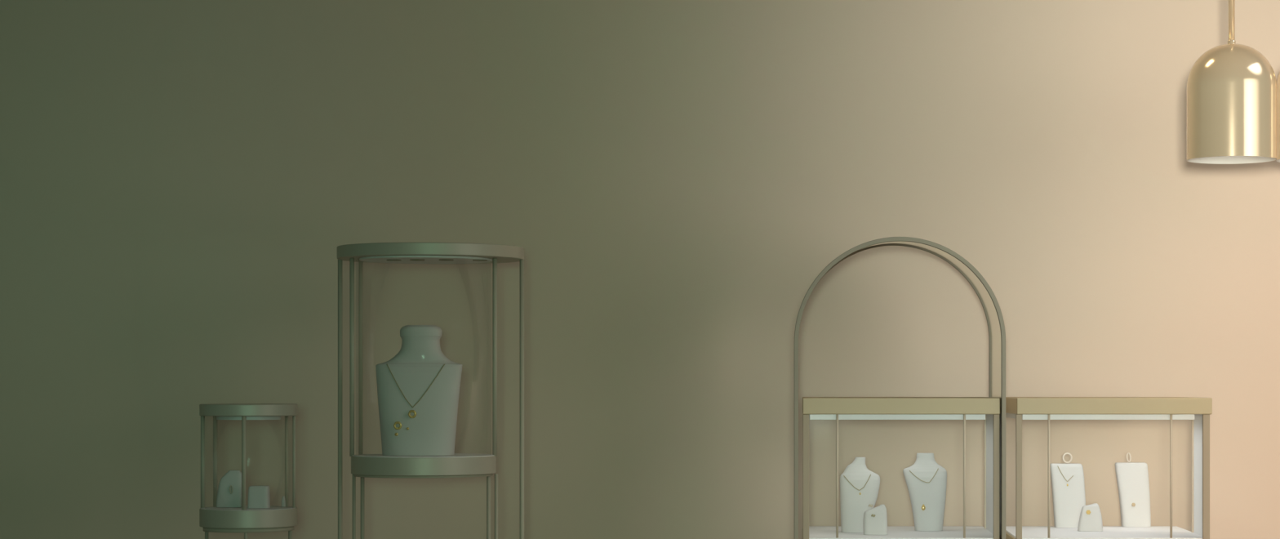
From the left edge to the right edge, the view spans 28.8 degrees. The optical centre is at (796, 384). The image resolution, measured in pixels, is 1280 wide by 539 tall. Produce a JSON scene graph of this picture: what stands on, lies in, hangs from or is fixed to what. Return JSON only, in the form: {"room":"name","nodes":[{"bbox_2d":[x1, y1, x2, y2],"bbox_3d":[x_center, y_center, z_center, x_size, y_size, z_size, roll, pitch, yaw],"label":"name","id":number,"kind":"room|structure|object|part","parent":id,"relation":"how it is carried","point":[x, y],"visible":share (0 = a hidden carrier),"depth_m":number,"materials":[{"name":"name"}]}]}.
{"room":"shop","nodes":[
{"label":"shop","id":0,"kind":"room"},
{"bbox_2d":[0,0,1279,538],"bbox_3d":[0.000,-0.750,7.993,12.000,4.200,0.100,0,0,0],"label":"wall","id":1,"kind":"structure","parent":0,"point":[182,182],"depth_m":7.94,"materials":[{"name":"beige paint"}]},
{"bbox_3d":[0.000,-2.900,4.993,12.000,0.100,6.100,0,0,0],"label":"ceiling","id":2,"kind":"structure","parent":0,"visible":0},
{"bbox_2d":[1186,0,1276,164],"bbox_3d":[1.251,-1.748,7.143,0.256,2.203,0.256,0,0,44],"label":"pendant lamp","id":3,"kind":"object","parent":2,"relation":"hanging from","point":[1232,86],"visible":1,"depth_m":7.04,"materials":[{"name":"gold metal"}]},
{"bbox_3d":[1.251,-1.908,7.143,0.018,1.834,0.018,0,0,0],"label":"rod","id":4,"kind":"part","parent":3,"relation":"part of","materials":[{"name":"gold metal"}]},
{"bbox_2d":[1275,70,1279,162],"bbox_3d":[1.533,-1.754,7.263,0.260,2.192,0.260,0,0,32],"label":"pendant lamp","id":5,"kind":"object","parent":2,"relation":"hanging from","point":[1278,75],"visible":0.8,"depth_m":7.25,"materials":[{"name":"gold metal"}]},
{"bbox_3d":[0.000,1.400,3.093,12.000,0.100,9.900,0,0,0],"label":"floor","id":6,"kind":"structure","parent":0,"visible":0},
{"bbox_2d":[199,403,297,538],"bbox_3d":[-1.575,0.702,7.143,0.276,1.295,0.276,0,0,0],"label":"case","id":7,"kind":"object","parent":6,"relation":"on","point":[275,518],"visible":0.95,"depth_m":7.05,"materials":[{"name":"beige"}]},
{"bbox_3d":[-1.707,0.222,7.143,0.012,0.267,0.012,0,0,0],"label":"post","id":8,"kind":"part","parent":7,"relation":"part of","materials":[{"name":"brown metal"}]},
{"bbox_3d":[-1.696,0.883,7.143,0.010,0.934,0.010,0,0,0],"label":"leg","id":9,"kind":"part","parent":7,"relation":"part of","materials":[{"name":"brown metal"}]},
{"bbox_3d":[-1.691,0.222,7.228,0.013,0.267,0.013,0,0,0],"label":"post","id":10,"kind":"part","parent":7,"relation":"part of","materials":[{"name":"brown metal"}]},
{"bbox_2d":[216,470,241,506],"bbox_3d":[-1.637,0.300,7.173,0.073,0.106,0.030,0,0,0],"label":"slab","id":11,"kind":"object","parent":7,"relation":"on","point":[233,477],"visible":0.93,"depth_m":7.16,"materials":[{"name":"grey"}]},
{"bbox_2d":[229,484,232,493],"bbox_3d":[-1.628,0.301,7.158,0.010,0.026,0.008,0,0,0],"label":"earring","id":12,"kind":"object","parent":11,"relation":"hanging from","point":[231,486],"visible":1,"depth_m":7.15,"materials":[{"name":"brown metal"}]},
{"bbox_3d":[-1.560,0.222,7.016,0.012,0.267,0.012,0,0,0],"label":"post","id":13,"kind":"part","parent":7,"relation":"part of","materials":[{"name":"brown metal"}]},
{"bbox_3d":[-1.556,0.883,7.021,0.010,0.934,0.010,0,0,0],"label":"leg","id":14,"kind":"part","parent":7,"relation":"part of","materials":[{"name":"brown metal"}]},
{"bbox_2d":[200,505,296,510],"bbox_3d":[-1.575,0.358,7.143,0.270,0.010,0.270,0,0,0],"label":"shelf","id":15,"kind":"object","parent":7,"relation":"attached to","point":[202,507],"depth_m":7.11,"materials":[{"name":"white plastic"}]},
{"bbox_3d":[-1.575,0.094,7.143,0.182,0.011,0.182,0,0,0],"label":"light panel","id":16,"kind":"part","parent":7,"relation":"part of","materials":[{"name":"white plastic"}]},
{"bbox_2d":[247,485,270,508],"bbox_3d":[-1.541,0.321,7.123,0.060,0.064,0.040,0,0,0],"label":"block","id":17,"kind":"object","parent":7,"relation":"on","point":[259,497],"visible":1,"depth_m":7.11,"materials":[{"name":"grey"}]},
{"bbox_2d":[281,496,285,506],"bbox_3d":[-1.485,0.338,7.193,0.011,0.030,0.020,0,0,0],"label":"block","id":18,"kind":"object","parent":7,"relation":"on","point":[283,499],"visible":1,"depth_m":7.18,"materials":[{"name":"grey"}]},
{"bbox_3d":[-1.479,0.222,7.209,0.010,0.267,0.010,0,0,0],"label":"post","id":19,"kind":"part","parent":7,"relation":"part of","materials":[{"name":"brown metal"}]},
{"bbox_3d":[-1.456,0.883,7.143,0.010,0.934,0.010,0,0,0],"label":"leg","id":20,"kind":"part","parent":7,"relation":"part of","materials":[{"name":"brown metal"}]},
{"bbox_3d":[-1.444,0.222,7.143,0.009,0.267,0.009,0,0,0],"label":"post","id":21,"kind":"part","parent":7,"relation":"part of","materials":[{"name":"brown metal"}]},
{"bbox_2d":[337,242,524,538],"bbox_3d":[-1.073,0.473,7.280,0.547,1.754,0.570,0,0,0],"label":"display stand","id":22,"kind":"object","parent":6,"relation":"on","point":[458,464],"visible":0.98,"depth_m":7.20,"materials":[{"name":"beige"}]},
{"bbox_3d":[-1.340,0.491,7.293,0.013,1.718,0.013,0,0,0],"label":"post","id":23,"kind":"part","parent":22,"relation":"part of","materials":[{"name":"brown metal"}]},
{"bbox_3d":[-1.289,-0.080,7.203,0.013,0.574,0.013,0,0,0],"label":"post","id":24,"kind":"part","parent":22,"relation":"part of","materials":[{"name":"brown metal"}]},
{"bbox_3d":[-1.283,0.804,7.203,0.010,1.092,0.010,0,0,0],"label":"leg","id":25,"kind":"part","parent":22,"relation":"part of","materials":[{"name":"brown metal"}]},
{"bbox_3d":[-1.281,-0.080,7.303,0.012,0.574,0.012,0,0,0],"label":"post","id":26,"kind":"part","parent":22,"relation":"part of","materials":[{"name":"brown metal"}]},
{"bbox_3d":[-1.269,0.804,7.263,0.011,1.092,0.011,0,0,45],"label":"leg","id":27,"kind":"part","parent":22,"relation":"part of","materials":[{"name":"brown metal"}]},
{"bbox_2d":[409,258,424,260],"bbox_3d":[-1.093,-0.361,7.163,0.042,0.002,0.042,0,0,0],"label":"recessed light","id":28,"kind":"object","parent":22,"relation":"on","point":[410,259],"depth_m":7.15,"materials":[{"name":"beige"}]},
{"bbox_2d":[375,324,462,455],"bbox_3d":[-1.093,0.015,7.186,0.254,0.376,0.147,0,0,0],"label":"bust","id":29,"kind":"object","parent":22,"relation":"on","point":[420,357],"visible":1,"depth_m":7.14,"materials":[{"name":"grey"}]},
{"bbox_2d":[386,364,444,435],"bbox_3d":[-1.098,0.043,7.139,0.169,0.208,0.055,0,0,0],"label":"necklace","id":30,"kind":"object","parent":29,"relation":"hanging from","point":[411,411],"visible":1,"depth_m":7.12,"materials":[{"name":"gold metal"}]},
{"bbox_2d":[393,421,401,429],"bbox_3d":[-1.142,0.116,7.115,0.025,0.024,0.006,0,0,0],"label":"pendant","id":31,"kind":"object","parent":30,"relation":"attached to","point":[397,422],"depth_m":7.11,"materials":[{"name":"gold metal"}]},
{"bbox_2d":[408,409,416,417],"bbox_3d":[-1.100,0.083,7.115,0.025,0.024,0.006,0,0,0],"label":"pendant","id":32,"kind":"object","parent":30,"relation":"attached to","point":[411,411],"depth_m":7.11,"materials":[{"name":"gold metal"}]},
{"bbox_3d":[-1.098,0.002,7.144,0.169,0.127,0.045,0,0,0],"label":"chain","id":33,"kind":"part","parent":30,"relation":"part of","materials":[{"name":"gold metal"}]},
{"bbox_2d":[351,453,493,457],"bbox_3d":[-1.080,0.209,7.203,0.410,0.012,0.410,0,0,0],"label":"shelf","id":34,"kind":"object","parent":22,"relation":"attached to","point":[360,455],"depth_m":7.10,"materials":[{"name":"white plastic"}]},
{"bbox_3d":[-1.081,-0.365,7.243,0.382,0.006,0.382,0,0,0],"label":"light panel","id":35,"kind":"part","parent":22,"relation":"part of","materials":[{"name":"white plastic"}]},
{"bbox_2d":[439,258,453,260],"bbox_3d":[-1.010,-0.361,7.163,0.042,0.002,0.042,0,0,0],"label":"recessed light","id":36,"kind":"object","parent":22,"relation":"on","point":[439,259],"depth_m":7.15,"materials":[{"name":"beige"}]},
{"bbox_2d":[472,259,487,261],"bbox_3d":[-0.915,-0.361,7.183,0.042,0.002,0.042,0,0,0],"label":"recessed light","id":37,"kind":"object","parent":22,"relation":"on","point":[473,260],"depth_m":7.17,"materials":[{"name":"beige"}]},
{"bbox_3d":[-0.900,0.804,7.263,0.011,1.092,0.011,0,0,9],"label":"leg","id":38,"kind":"part","parent":22,"relation":"part of","materials":[{"name":"brown metal"}]},
{"bbox_3d":[-0.874,-0.080,7.203,0.013,0.574,0.013,0,0,0],"label":"post","id":39,"kind":"part","parent":22,"relation":"part of","materials":[{"name":"brown metal"}]},
{"bbox_3d":[-0.870,0.804,7.203,0.010,1.092,0.010,0,0,0],"label":"leg","id":40,"kind":"part","parent":22,"relation":"part of","materials":[{"name":"brown metal"}]},
{"bbox_3d":[-0.806,0.491,7.293,0.013,1.718,0.013,0,0,0],"label":"post","id":41,"kind":"part","parent":22,"relation":"part of","materials":[{"name":"brown metal"}]},
{"bbox_2d":[794,236,1005,538],"bbox_3d":[0.297,0.456,7.368,0.609,1.788,0.474,0,0,0],"label":"arched frame","id":42,"kind":"object","parent":6,"relation":"on","point":[996,326],"visible":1,"depth_m":7.13,"materials":[{"name":"brown metal"}]},
{"bbox_3d":[0.297,0.456,7.598,0.607,1.788,0.014,0,0,0],"label":"rail","id":43,"kind":"part","parent":42,"relation":"part of","materials":[{"name":"brown metal"}]},
{"bbox_2d":[802,396,999,538],"bbox_3d":[0.302,0.694,7.441,0.567,1.313,0.604,0,0,0],"label":"display case","id":44,"kind":"object","parent":6,"relation":"on","point":[986,408],"visible":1,"depth_m":7.14,"materials":[{"name":"beige metal"}]},
{"bbox_3d":[0.027,0.265,7.150,0.019,0.362,0.014,0,0,0],"label":"post","id":45,"kind":"part","parent":44,"relation":"part of","materials":[{"name":"brown metal"}]},
{"bbox_2d":[840,457,879,532],"bbox_3d":[0.190,0.328,7.433,0.124,0.223,0.079,0,0,0],"label":"bust","id":46,"kind":"object","parent":44,"relation":"on","point":[853,505],"visible":0.98,"depth_m":7.41,"materials":[{"name":"grey fabric"}]},
{"bbox_2d":[843,474,871,494],"bbox_3d":[0.181,0.297,7.410,0.082,0.061,0.027,0,0,0],"label":"necklace","id":47,"kind":"object","parent":46,"relation":"on","point":[870,474],"visible":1,"depth_m":7.40,"materials":[{"name":"gold metal"}]},
{"bbox_2d":[863,504,887,534],"bbox_3d":[0.232,0.396,7.309,0.071,0.087,0.050,0,0,0],"label":"block","id":48,"kind":"object","parent":44,"relation":"on","point":[877,525],"visible":1,"depth_m":7.29,"materials":[{"name":"grey"}]},
{"bbox_3d":[0.291,0.092,7.434,0.506,0.016,0.558,0,0,0],"label":"light panel","id":49,"kind":"part","parent":44,"relation":"part of","materials":[{"name":"white plastic"}]},
{"bbox_3d":[0.302,0.061,7.441,0.567,0.047,0.604,0,0,0],"label":"frame","id":50,"kind":"part","parent":44,"relation":"part of","materials":[{"name":"beige metal"}]},
{"bbox_2d":[808,526,993,538],"bbox_3d":[0.301,0.443,7.443,0.558,0.006,0.592,0,0,0],"label":"shelf","id":51,"kind":"object","parent":44,"relation":"attached to","point":[815,532],"depth_m":7.32,"materials":[{"name":"white plastic"}]},
{"bbox_2d":[902,453,946,531],"bbox_3d":[0.389,0.323,7.509,0.134,0.233,0.079,0,0,0],"label":"bust","id":52,"kind":"object","parent":44,"relation":"on","point":[932,495],"visible":1,"depth_m":7.48,"materials":[{"name":"grey fabric"}]},
{"bbox_2d":[909,468,938,510],"bbox_3d":[0.385,0.314,7.483,0.089,0.126,0.036,0,0,0],"label":"necklace","id":53,"kind":"object","parent":52,"relation":"hanging from","point":[923,507],"visible":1,"depth_m":7.48,"materials":[{"name":"gold metal"}]},
{"bbox_3d":[0.385,0.273,7.490,0.089,0.043,0.022,0,0,0],"label":"chain","id":54,"kind":"part","parent":53,"relation":"part of","materials":[{"name":"gold metal"}]},
{"bbox_3d":[0.579,0.262,7.598,0.010,0.356,0.010,0,0,0],"label":"rod","id":55,"kind":"part","parent":44,"relation":"part of","materials":[{"name":"brown metal"}]},
{"bbox_3d":[0.581,0.262,7.375,0.003,0.356,0.436,0,0,0],"label":"frosted pane","id":56,"kind":"part","parent":44,"relation":"part of","materials":[{"name":"clear glass"}]},
{"bbox_3d":[0.575,0.265,7.150,0.018,0.362,0.014,0,0,0],"label":"post","id":57,"kind":"part","parent":44,"relation":"part of","materials":[{"name":"brown metal"}]},
{"bbox_2d":[1005,396,1212,538],"bbox_3d":[0.913,0.694,7.441,0.563,1.313,0.604,0,0,0],"label":"display case","id":58,"kind":"object","parent":6,"relation":"on","point":[1197,410],"visible":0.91,"depth_m":7.15,"materials":[{"name":"beige metal"}]},
{"bbox_3d":[0.910,0.468,7.443,0.557,0.044,0.600,0,0,0],"label":"frame","id":59,"kind":"part","parent":58,"relation":"part of","materials":[{"name":"beige metal"}]},
{"bbox_3d":[0.640,0.265,7.150,0.017,0.362,0.014,0,0,0],"label":"post","id":60,"kind":"part","parent":58,"relation":"part of","materials":[{"name":"brown metal"}]},
{"bbox_2d":[1049,463,1085,527],"bbox_3d":[0.840,0.342,7.681,0.111,0.196,0.063,0,0,0],"label":"slab","id":61,"kind":"object","parent":58,"relation":"on","point":[1068,501],"visible":0.86,"depth_m":7.66,"materials":[{"name":"grey"}]},
{"bbox_2d":[1057,466,1073,485],"bbox_3d":[0.830,0.281,7.663,0.050,0.062,0.008,0,0,6],"label":"necklace","id":62,"kind":"object","parent":61,"relation":"on","point":[1058,466],"visible":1,"depth_m":7.66,"materials":[{"name":"gold metal"}]},
{"bbox_2d":[1062,452,1072,463],"bbox_3d":[0.839,0.226,7.693,0.032,0.034,0.006,0,0,0],"label":"ring","id":63,"kind":"object","parent":61,"relation":"on","point":[1066,453],"visible":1,"depth_m":7.69,"materials":[{"name":"beige"}]},
{"bbox_2d":[1077,503,1102,531],"bbox_3d":[0.884,0.399,7.483,0.075,0.082,0.050,0,0,0],"label":"block","id":64,"kind":"object","parent":58,"relation":"on","point":[1092,522],"visible":1,"depth_m":7.46,"materials":[{"name":"grey fabric"}]},
{"bbox_3d":[0.899,0.092,7.434,0.496,0.016,0.558,0,0,0],"label":"light panel","id":65,"kind":"part","parent":58,"relation":"part of","materials":[{"name":"white plastic"}]},
{"bbox_2d":[1005,526,1202,538],"bbox_3d":[0.910,0.443,7.443,0.549,0.006,0.592,0,0,0],"label":"shelf","id":66,"kind":"object","parent":58,"relation":"attached to","point":[1011,532],"depth_m":7.36,"materials":[{"name":"white plastic"}]},
{"bbox_3d":[0.914,0.061,7.441,0.561,0.047,0.604,0,0,0],"label":"frame","id":67,"kind":"part","parent":58,"relation":"part of","materials":[{"name":"beige metal"}]},
{"bbox_2d":[1115,462,1151,527],"bbox_3d":[1.045,0.341,7.721,0.108,0.198,0.063,0,0,0],"label":"slab","id":68,"kind":"object","parent":58,"relation":"on","point":[1132,477],"visible":1,"depth_m":7.70,"materials":[{"name":"grey fabric"}]},
{"bbox_2d":[1126,452,1131,462],"bbox_3d":[1.034,0.226,7.734,0.016,0.032,0.021,0,0,0],"label":"ring","id":69,"kind":"object","parent":68,"relation":"on","point":[1127,453],"visible":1,"depth_m":7.73,"materials":[{"name":"beige"}]},
{"bbox_3d":[1.184,0.262,7.408,0.010,0.356,0.010,0,0,0],"label":"rod","id":70,"kind":"part","parent":58,"relation":"part of","materials":[{"name":"brown metal"}]},
{"bbox_3d":[1.185,0.262,7.280,0.003,0.356,0.246,0,0,0],"label":"frosted pane","id":71,"kind":"part","parent":58,"relation":"part of","materials":[{"name":"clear glass"}]},
{"bbox_3d":[1.179,0.265,7.150,0.020,0.362,0.014,0,0,0],"label":"post","id":72,"kind":"part","parent":58,"relation":"part of","materials":[{"name":"brown metal"}]}
]}

